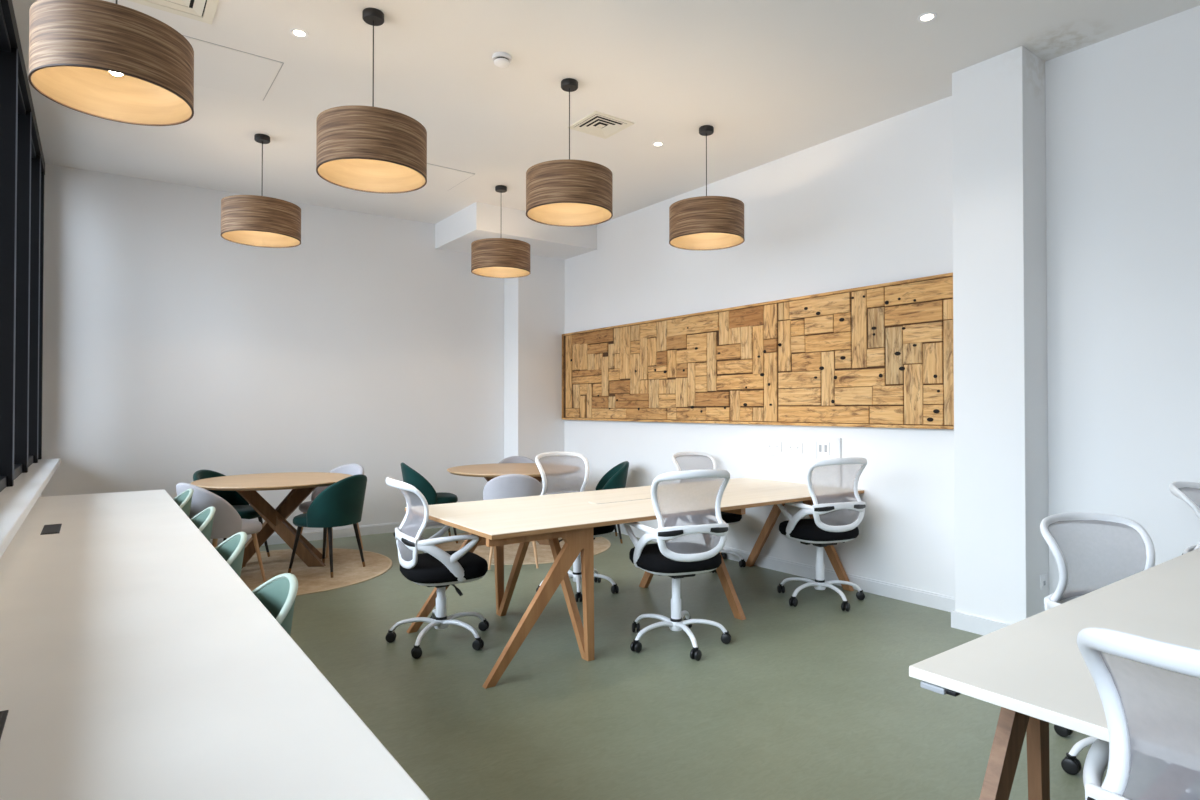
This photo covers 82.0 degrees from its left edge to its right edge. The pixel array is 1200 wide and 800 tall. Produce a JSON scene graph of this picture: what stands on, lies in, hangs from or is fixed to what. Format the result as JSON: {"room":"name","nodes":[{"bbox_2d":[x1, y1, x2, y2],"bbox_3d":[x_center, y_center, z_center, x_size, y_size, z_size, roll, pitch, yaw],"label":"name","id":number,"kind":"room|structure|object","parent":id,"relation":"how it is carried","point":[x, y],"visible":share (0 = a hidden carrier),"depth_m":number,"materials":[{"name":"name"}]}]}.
{"room":"open-plan office","nodes":[
{"label":"open-plan office","id":0,"kind":"room"},
{"bbox_2d":[41,164,503,539],"bbox_3d":[-2.976,-0.282,7.194,5.504,3.430,0.280,0,-1,-34],"label":"wall","id":1,"kind":"structure","parent":0,"point":[174,348],"depth_m":6.77,"materials":[{"name":"white paint"}]},
{"bbox_2d":[0,0,44,174],"bbox_3d":[-2.591,-1.998,2.762,0.234,0.100,7.520,0,-1,-36],"label":"trim","id":2,"kind":"structure","parent":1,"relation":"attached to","point":[7,5],"depth_m":4.12,"materials":[{"name":"black metal"}]},
{"bbox_2d":[210,520,450,545],"bbox_3d":[-2.933,1.382,7.031,4.313,0.100,0.016,0,-1,-34],"label":"baseboard","id":3,"kind":"structure","parent":1,"relation":"attached to","point":[313,535],"depth_m":7.21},
{"bbox_2d":[435,202,596,259],"bbox_3d":[-0.962,-1.849,7.838,1.500,0.280,1.090,0,-1,-36],"label":"ceiling","id":4,"kind":"structure","parent":0,"point":[456,232],"depth_m":7.41,"materials":[{"name":"white paint"}]},
{"bbox_2d":[504,255,564,486],"bbox_3d":[-0.789,-0.269,8.312,0.640,3.430,0.340,0,-1,-36],"label":"column","id":5,"kind":"structure","parent":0,"point":[534,303],"depth_m":8.16,"materials":[{"name":"white paint"}]},
{"bbox_2d":[12,0,1199,224],"bbox_3d":[0.274,-2.121,2.952,5.900,0.150,11.400,0,-1,-36],"label":"ceiling","id":6,"kind":"structure","parent":0,"point":[773,80],"depth_m":4.36,"materials":[{"name":"paint"}]},
{"bbox_2d":[28,0,193,125],"bbox_3d":[-1.983,-1.641,2.831,0.552,0.813,0.552,0,-1,-36],"label":"pendant lamp","id":7,"kind":"object","parent":6,"relation":"hanging from","point":[102,59],"visible":1,"depth_m":2.71,"materials":[{"name":"brown wood"}]},
{"bbox_2d":[128,0,218,24],"bbox_3d":[-2.164,-2.037,3.310,0.600,0.009,0.600,0,-1,-36],"label":"ceiling vent","id":8,"kind":"object","parent":6,"relation":"in","point":[204,11],"visible":1,"depth_m":3.57,"materials":[{"name":"white metal"}]},
{"bbox_2d":[183,35,283,100],"bbox_3d":[-2.334,-2.029,4.233,0.605,0.005,0.630,0,-1,-36],"label":"access panel","id":9,"kind":"object","parent":6,"relation":"attached to","point":[218,67],"visible":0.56,"depth_m":4.23,"materials":[{"name":"paint"}]},
{"bbox_2d":[221,134,300,247],"bbox_3d":[-2.585,-1.622,5.278,0.552,0.793,0.552,0,-1,-36],"label":"pendant lamp","id":10,"kind":"object","parent":6,"relation":"hanging from","point":[251,220],"visible":1,"depth_m":5.09,"materials":[{"name":"brown wood"}]},
{"bbox_2d":[290,28,308,37],"bbox_3d":[-1.669,-2.034,3.828,0.096,0.004,0.096,0,-1,-36],"label":"recessed light","id":11,"kind":"object","parent":6,"relation":"in","point":[296,32],"visible":1,"depth_m":3.83,"materials":[{"name":"white plastic"}]},
{"bbox_2d":[316,8,426,192],"bbox_3d":[-1.194,-1.605,3.631,0.552,0.867,0.552,0,-1,-36],"label":"pendant lamp","id":12,"kind":"object","parent":6,"relation":"hanging from","point":[372,149],"visible":1,"depth_m":3.46,"materials":[{"name":"brown wood"}]},
{"bbox_2d":[425,163,473,190],"bbox_3d":[-1.521,-2.006,6.191,0.590,0.005,0.590,0,-1,-36],"label":"access panel","id":13,"kind":"object","parent":6,"relation":"attached to","point":[438,177],"visible":0.48,"depth_m":6.21,"materials":[{"name":"paint"}]},
{"bbox_2d":[471,185,529,277],"bbox_3d":[-0.930,-1.601,6.488,0.552,0.808,0.552,0,-1,-36],"label":"pendant lamp","id":14,"kind":"object","parent":6,"relation":"hanging from","point":[490,257],"visible":1,"depth_m":6.28,"materials":[{"name":"brown wood"}]},
{"bbox_2d":[492,52,511,67],"bbox_3d":[-0.581,-2.006,4.085,0.116,0.054,0.116,0,-1,-36],"label":"smoke detector","id":15,"kind":"object","parent":6,"relation":"attached to","point":[500,59],"visible":1,"depth_m":4.05,"materials":[{"name":"white plastic"}]},
{"bbox_2d":[526,78,612,226],"bbox_3d":[-0.195,-1.603,4.399,0.552,0.853,0.552,0,-1,-36],"label":"pendant lamp","id":16,"kind":"object","parent":6,"relation":"hanging from","point":[566,192],"visible":1,"depth_m":4.20,"materials":[{"name":"brown wood"}]},
{"bbox_2d":[568,111,633,138],"bbox_3d":[0.005,-2.017,5.071,0.350,0.009,0.350,0,-1,-36],"label":"ceiling vent","id":17,"kind":"object","parent":6,"relation":"in","point":[598,124],"visible":1,"depth_m":5.06,"materials":[{"name":"white metal"}]},
{"bbox_2d":[652,142,663,146],"bbox_3d":[0.457,-2.015,5.437,0.096,0.004,0.096,0,-1,-36],"label":"recessed light","id":18,"kind":"object","parent":6,"relation":"in","point":[656,144],"visible":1,"depth_m":5.44,"materials":[{"name":"white plastic"}]},
{"bbox_2d":[669,125,744,249],"bbox_3d":[0.790,-1.596,5.120,0.552,0.849,0.552,0,-1,-36],"label":"pendant lamp","id":19,"kind":"object","parent":6,"relation":"hanging from","point":[706,222],"visible":1,"depth_m":4.92,"materials":[{"name":"brown wood"}]},
{"bbox_2d":[917,12,936,22],"bbox_3d":[1.741,-2.036,3.672,0.096,0.004,0.096,0,-1,-36],"label":"recessed light","id":20,"kind":"object","parent":6,"relation":"in","point":[929,16],"visible":1,"depth_m":3.67,"materials":[{"name":"white plastic"}]},
{"bbox_2d":[259,527,1107,799],"bbox_3d":[0.274,1.444,2.910,5.900,0.120,11.400,0,-1,-36],"label":"floor","id":21,"kind":"structure","parent":0,"point":[814,699],"depth_m":3.24,"materials":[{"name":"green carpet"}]},
{"bbox_2d":[173,488,193,516],"bbox_3d":[-2.994,1.005,4.565,0.521,0.801,0.510,1,-1,-38],"label":"chair","id":22,"kind":"object","parent":21,"relation":"on","point":[183,500],"visible":0.17,"depth_m":4.63,"materials":[{"name":"green fabric"}]},
{"bbox_2d":[190,506,215,541],"bbox_3d":[-2.362,0.995,3.700,0.521,0.801,0.510,0,-1,-36],"label":"chair","id":23,"kind":"object","parent":21,"relation":"on","point":[203,521],"visible":0.16,"depth_m":3.77,"materials":[{"name":"green fabric"}]},
{"bbox_2d":[0,490,429,799],"bbox_3d":[-1.591,1.006,2.232,0.772,0.740,6.700,0,-1,-36],"label":"table","id":24,"kind":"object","parent":21,"relation":"on","point":[136,663],"depth_m":1.54,"materials":[{"name":"white laminate"}]},
{"bbox_2d":[0,710,8,739],"bbox_3d":[-1.122,0.623,1.235,0.072,0.006,0.330,0,-1,-36],"label":"power outlet","id":25,"kind":"object","parent":24,"relation":"on","point":[3,714],"visible":1,"depth_m":1.34,"materials":[{"name":"black plastic"}]},
{"bbox_2d":[40,524,61,534],"bbox_3d":[-2.744,0.648,3.453,0.072,0.006,0.348,0,-1,-36],"label":"power outlet","id":26,"kind":"object","parent":24,"relation":"on","point":[52,528],"visible":1,"depth_m":3.44,"materials":[{"name":"black plastic"}]},
{"bbox_2d":[215,532,246,576],"bbox_3d":[-1.787,0.986,2.917,0.521,0.801,0.510,0,-1,-34],"label":"chair","id":27,"kind":"object","parent":21,"relation":"on","point":[232,548],"visible":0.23,"depth_m":3.03,"materials":[{"name":"green fabric"}]},
{"bbox_2d":[252,573,297,635],"bbox_3d":[-1.221,0.977,2.132,0.521,0.801,0.510,1,-1,-37],"label":"chair","id":28,"kind":"object","parent":21,"relation":"on","point":[277,594],"visible":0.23,"depth_m":2.31,"materials":[{"name":"green fabric"}]},
{"bbox_2d":[240,548,391,595],"bbox_3d":[-2.661,1.412,5.720,1.800,0.008,1.800,0,-1,-36],"label":"round rug","id":29,"kind":"object","parent":21,"relation":"on","point":[348,569],"visible":0.48,"depth_m":5.70,"materials":[{"name":"beige carpet"}]},
{"bbox_2d":[176,483,265,581],"bbox_3d":[-2.875,1.000,5.207,0.511,0.799,0.550,0,-1,32],"label":"dining chair","id":30,"kind":"object","parent":29,"relation":"on","point":[227,522],"visible":0.52,"depth_m":5.00,"materials":[{"name":"grey fabric"}]},
{"bbox_2d":[193,470,269,566],"bbox_3d":[-3.232,1.010,6.024,0.550,0.799,0.511,0,-1,2],"label":"dining chair","id":31,"kind":"object","parent":29,"relation":"on","point":[246,511],"visible":0.2,"depth_m":6.14,"materials":[{"name":"green fabric"}]},
{"bbox_2d":[191,472,352,567],"bbox_3d":[-2.759,1.041,5.875,1.250,0.736,1.250,0,-1,-25],"label":"round table","id":32,"kind":"object","parent":29,"relation":"on","point":[302,484],"visible":0.9,"depth_m":5.82,"materials":[{"name":"brown wood"}]},
{"bbox_2d":[288,474,366,577],"bbox_3d":[-2.215,1.006,5.686,0.550,0.799,0.511,0,-1,18],"label":"dining chair","id":33,"kind":"object","parent":29,"relation":"on","point":[341,503],"visible":0.99,"depth_m":5.50,"materials":[{"name":"green fabric"}]},
{"bbox_2d":[295,464,363,557],"bbox_3d":[-2.507,1.015,6.474,0.511,0.799,0.550,0,-1,26],"label":"dining chair","id":34,"kind":"object","parent":29,"relation":"on","point":[351,469],"visible":0.25,"depth_m":6.59,"materials":[{"name":"grey fabric"}]},
{"bbox_2d":[385,477,488,658],"bbox_3d":[-0.931,0.918,4.024,0.620,0.957,0.596,0,-1,-29],"label":"office chair","id":35,"kind":"object","parent":21,"relation":"on","point":[436,567],"visible":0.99,"depth_m":3.83,"materials":[{"name":"white plastic"}]},
{"bbox_2d":[435,532,610,564],"bbox_3d":[-0.794,1.425,6.826,1.800,0.008,1.800,0,-1,-36],"label":"round rug","id":36,"kind":"object","parent":21,"relation":"on","point":[601,544],"visible":0.29,"depth_m":6.50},
{"bbox_2d":[401,462,457,542],"bbox_3d":[-1.715,1.020,6.921,0.550,0.799,0.511,0,-1,-22],"label":"dining chair","id":37,"kind":"object","parent":36,"relation":"on","point":[410,476],"visible":0.62,"depth_m":6.69,"materials":[{"name":"green fabric"}]},
{"bbox_2d":[447,463,549,545],"bbox_3d":[-0.859,1.053,6.919,1.320,0.736,1.320,0,-1,-7],"label":"round table","id":38,"kind":"object","parent":36,"relation":"on","point":[488,471],"visible":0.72,"depth_m":6.76,"materials":[{"name":"brown wood"}]},
{"bbox_2d":[483,474,542,569],"bbox_3d":[-0.743,1.008,5.906,0.511,0.799,0.550,0,-1,-8],"label":"dining chair","id":39,"kind":"object","parent":36,"relation":"on","point":[508,485],"visible":0.39,"depth_m":5.67,"materials":[{"name":"grey fabric"}]},
{"bbox_2d":[499,456,541,484],"bbox_3d":[-0.890,1.027,7.525,0.511,0.799,0.550,0,-1,-11],"label":"dining chair","id":40,"kind":"object","parent":36,"relation":"on","point":[513,459],"visible":0.1,"depth_m":7.75,"materials":[{"name":"grey fabric"}]},
{"bbox_2d":[596,461,628,543],"bbox_3d":[0.020,1.021,6.998,0.550,0.799,0.511,0,-1,-6],"label":"dining chair","id":41,"kind":"object","parent":36,"relation":"on","point":[616,477],"visible":0.49,"depth_m":6.85,"materials":[{"name":"green fabric"}]},
{"bbox_2d":[535,451,618,601],"bbox_3d":[-0.185,0.902,5.117,0.623,1.014,0.594,1,-1,-39],"label":"office chair","id":42,"kind":"object","parent":21,"relation":"on","point":[560,471],"visible":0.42,"depth_m":5.23,"materials":[{"name":"white plastic"}]},
{"bbox_2d":[405,477,863,688],"bbox_3d":[0.376,1.030,4.648,3.063,0.748,1.145,0,-1,-36],"label":"desk","id":43,"kind":"object","parent":21,"relation":"on","point":[571,517],"visible":0.88,"depth_m":4.07,"materials":[{"name":"laminate"}]},
{"bbox_2d":[623,469,730,660],"bbox_3d":[0.437,0.888,3.959,0.603,1.016,0.591,0,-1,-21],"label":"office chair","id":44,"kind":"object","parent":21,"relation":"on","point":[691,533],"visible":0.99,"depth_m":3.79,"materials":[{"name":"white plastic"}]},
{"bbox_2d":[672,451,745,572],"bbox_3d":[0.920,0.940,5.956,0.598,0.958,0.581,0,-1,-33],"label":"office chair","id":45,"kind":"object","parent":21,"relation":"on","point":[683,461],"visible":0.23,"depth_m":6.10,"materials":[{"name":"white plastic"}]},
{"bbox_2d":[777,457,866,611],"bbox_3d":[1.550,0.897,4.845,0.604,1.018,0.589,0,-1,-22],"label":"office chair","id":46,"kind":"object","parent":21,"relation":"on","point":[837,510],"visible":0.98,"depth_m":4.68,"materials":[{"name":"white plastic"}]},
{"bbox_2d":[909,548,1199,799],"bbox_3d":[2.287,1.001,2.050,3.048,0.745,1.145,0,-1,-36],"label":"desk","id":47,"kind":"object","parent":21,"relation":"on","point":[1034,668],"visible":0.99,"depth_m":1.76,"materials":[{"name":"beige laminate"}]},
{"bbox_2d":[920,681,960,696],"bbox_3d":[0.780,0.658,1.578,0.040,0.014,0.078,0,-1,-36],"label":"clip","id":48,"kind":"object","parent":47,"relation":"attached to","point":[923,684],"visible":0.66,"depth_m":1.56,"materials":[{"name":"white plastic"}]},
{"bbox_2d":[1040,512,1154,774],"bbox_3d":[2.009,0.923,2.593,0.598,0.913,0.605,0,-1,-9],"label":"office chair","id":49,"kind":"object","parent":21,"relation":"on","point":[1091,552],"visible":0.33,"depth_m":2.78,"materials":[{"name":"white plastic"}]},
{"bbox_2d":[1077,627,1199,799],"bbox_3d":[1.192,0.875,1.186,0.618,0.977,0.592,0,-1,-35],"label":"office chair","id":50,"kind":"object","parent":21,"relation":"on","point":[1148,689],"visible":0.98,"depth_m":1.21,"materials":[{"name":"white plastic"}]},
{"bbox_2d":[1169,481,1199,554],"bbox_3d":[2.975,0.892,3.128,0.598,0.987,0.609,0,-1,-36],"label":"office chair","id":51,"kind":"object","parent":21,"relation":"on","point":[1189,492],"visible":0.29,"depth_m":3.33,"materials":[{"name":"white plastic"}]},
{"bbox_2d":[564,5,1199,596],"bbox_3d":[2.523,-0.313,4.515,0.220,3.430,11.100,0,-1,-36],"label":"wall","id":52,"kind":"structure","parent":0,"point":[872,204],"depth_m":4.60,"materials":[{"name":"white paint"}]},
{"bbox_2d":[562,273,953,428],"bbox_3d":[0.951,-0.300,6.434,0.050,1.030,4.715,0,-1,-36],"label":"wood wall panel","id":53,"kind":"object","parent":52,"relation":"attached to","point":[879,355],"visible":0.99,"depth_m":5.63,"materials":[{"name":"brown wood"}]},
{"bbox_2d":[613,524,954,611],"bbox_3d":[0.996,1.374,6.383,0.016,0.100,4.850,0,-1,-36],"label":"baseboard","id":54,"kind":"structure","parent":52,"relation":"attached to","point":[912,595],"depth_m":5.09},
{"bbox_2d":[761,439,816,458],"bbox_3d":[1.542,0.396,5.654,0.008,0.140,0.560,0,-1,-36],"label":"board","id":55,"kind":"object","parent":52,"relation":"attached to","point":[809,448],"visible":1,"depth_m":5.61,"materials":[{"name":"white plastic"}]},
{"bbox_2d":[787,442,801,453],"bbox_3d":[1.574,0.387,5.591,0.015,0.085,0.150,0,-1,-36],"label":"double socket","id":56,"kind":"object","parent":55,"relation":"attached to","point":[792,447],"visible":1,"depth_m":5.59,"materials":[{"name":"white plastic"}]},
{"bbox_2d":[817,442,829,454],"bbox_3d":[1.741,0.377,5.378,0.013,0.100,0.110,0,-1,-36],"label":"outlet","id":57,"kind":"object","parent":52,"relation":"attached to","point":[823,448],"visible":1,"depth_m":5.37,"materials":[{"name":"white plastic"}]},
{"bbox_2d":[836,438,841,457],"bbox_3d":[1.821,0.471,5.259,0.022,0.360,0.035,0,-1,-36],"label":"cable trunking","id":58,"kind":"object","parent":52,"relation":"attached to","point":[838,440],"visible":0.44,"depth_m":5.25,"materials":[{"name":"white plastic"}]},
{"bbox_2d":[952,46,1048,623],"bbox_3d":[2.429,-0.316,4.195,0.310,3.430,0.405,0,-1,-36],"label":"wall pillar","id":59,"kind":"structure","parent":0,"point":[999,134],"depth_m":4.07,"materials":[{"name":"paint"}]},
{"bbox_2d":[951,610,1010,635],"bbox_3d":[2.422,1.348,4.171,0.326,0.100,0.437,0,-1,-36],"label":"baseboard","id":60,"kind":"structure","parent":59,"relation":"attached to","point":[962,621],"depth_m":4.14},
{"bbox_2d":[1040,573,1046,589],"bbox_3d":[2.605,1.067,4.048,0.086,0.086,0.014,0,-1,-36],"label":"socket","id":61,"kind":"object","parent":59,"relation":"attached to","point":[1043,578],"visible":1,"depth_m":4.04,"materials":[{"name":"white plastic"}]},
{"bbox_3d":[-1.665,0.927,1.435,0.260,0.880,10.700,0,-1,-36],"label":"wall","id":62,"kind":"structure","parent":0,"visible":0},
{"bbox_2d":[0,2,17,491],"bbox_3d":[-3.041,-0.786,3.372,0.224,2.510,1.000,0,-1,-36],"label":"window","id":63,"kind":"structure","parent":62,"relation":"in","point":[8,55],"depth_m":3.77,"materials":[{"name":"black glass"}]},
{"bbox_2d":[14,79,31,479],"bbox_3d":[-3.632,-0.777,4.179,0.224,2.510,1.000,0,-1,-36],"label":"window","id":64,"kind":"structure","parent":62,"relation":"in","point":[23,223],"depth_m":4.58,"materials":[{"name":"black glass"}]},
{"bbox_2d":[0,458,59,557],"bbox_3d":[-1.607,0.470,1.483,0.365,0.045,10.700,0,-1,-36],"label":"windowsill","id":65,"kind":"structure","parent":62,"relation":"on","point":[16,501],"depth_m":3.37,"materials":[{"name":"white paint"}]},
{"bbox_2d":[28,135,40,466],"bbox_3d":[-4.223,-0.767,4.986,0.224,2.510,1.000,0,-1,-36],"label":"window","id":66,"kind":"structure","parent":62,"relation":"in","point":[35,159],"depth_m":5.39,"materials":[{"name":"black glass"}]},
{"bbox_2d":[38,172,43,458],"bbox_3d":[-4.664,-0.760,5.586,0.220,2.510,0.490,0,-1,-36],"label":"window","id":67,"kind":"structure","parent":62,"relation":"in","point":[42,173],"depth_m":5.78,"materials":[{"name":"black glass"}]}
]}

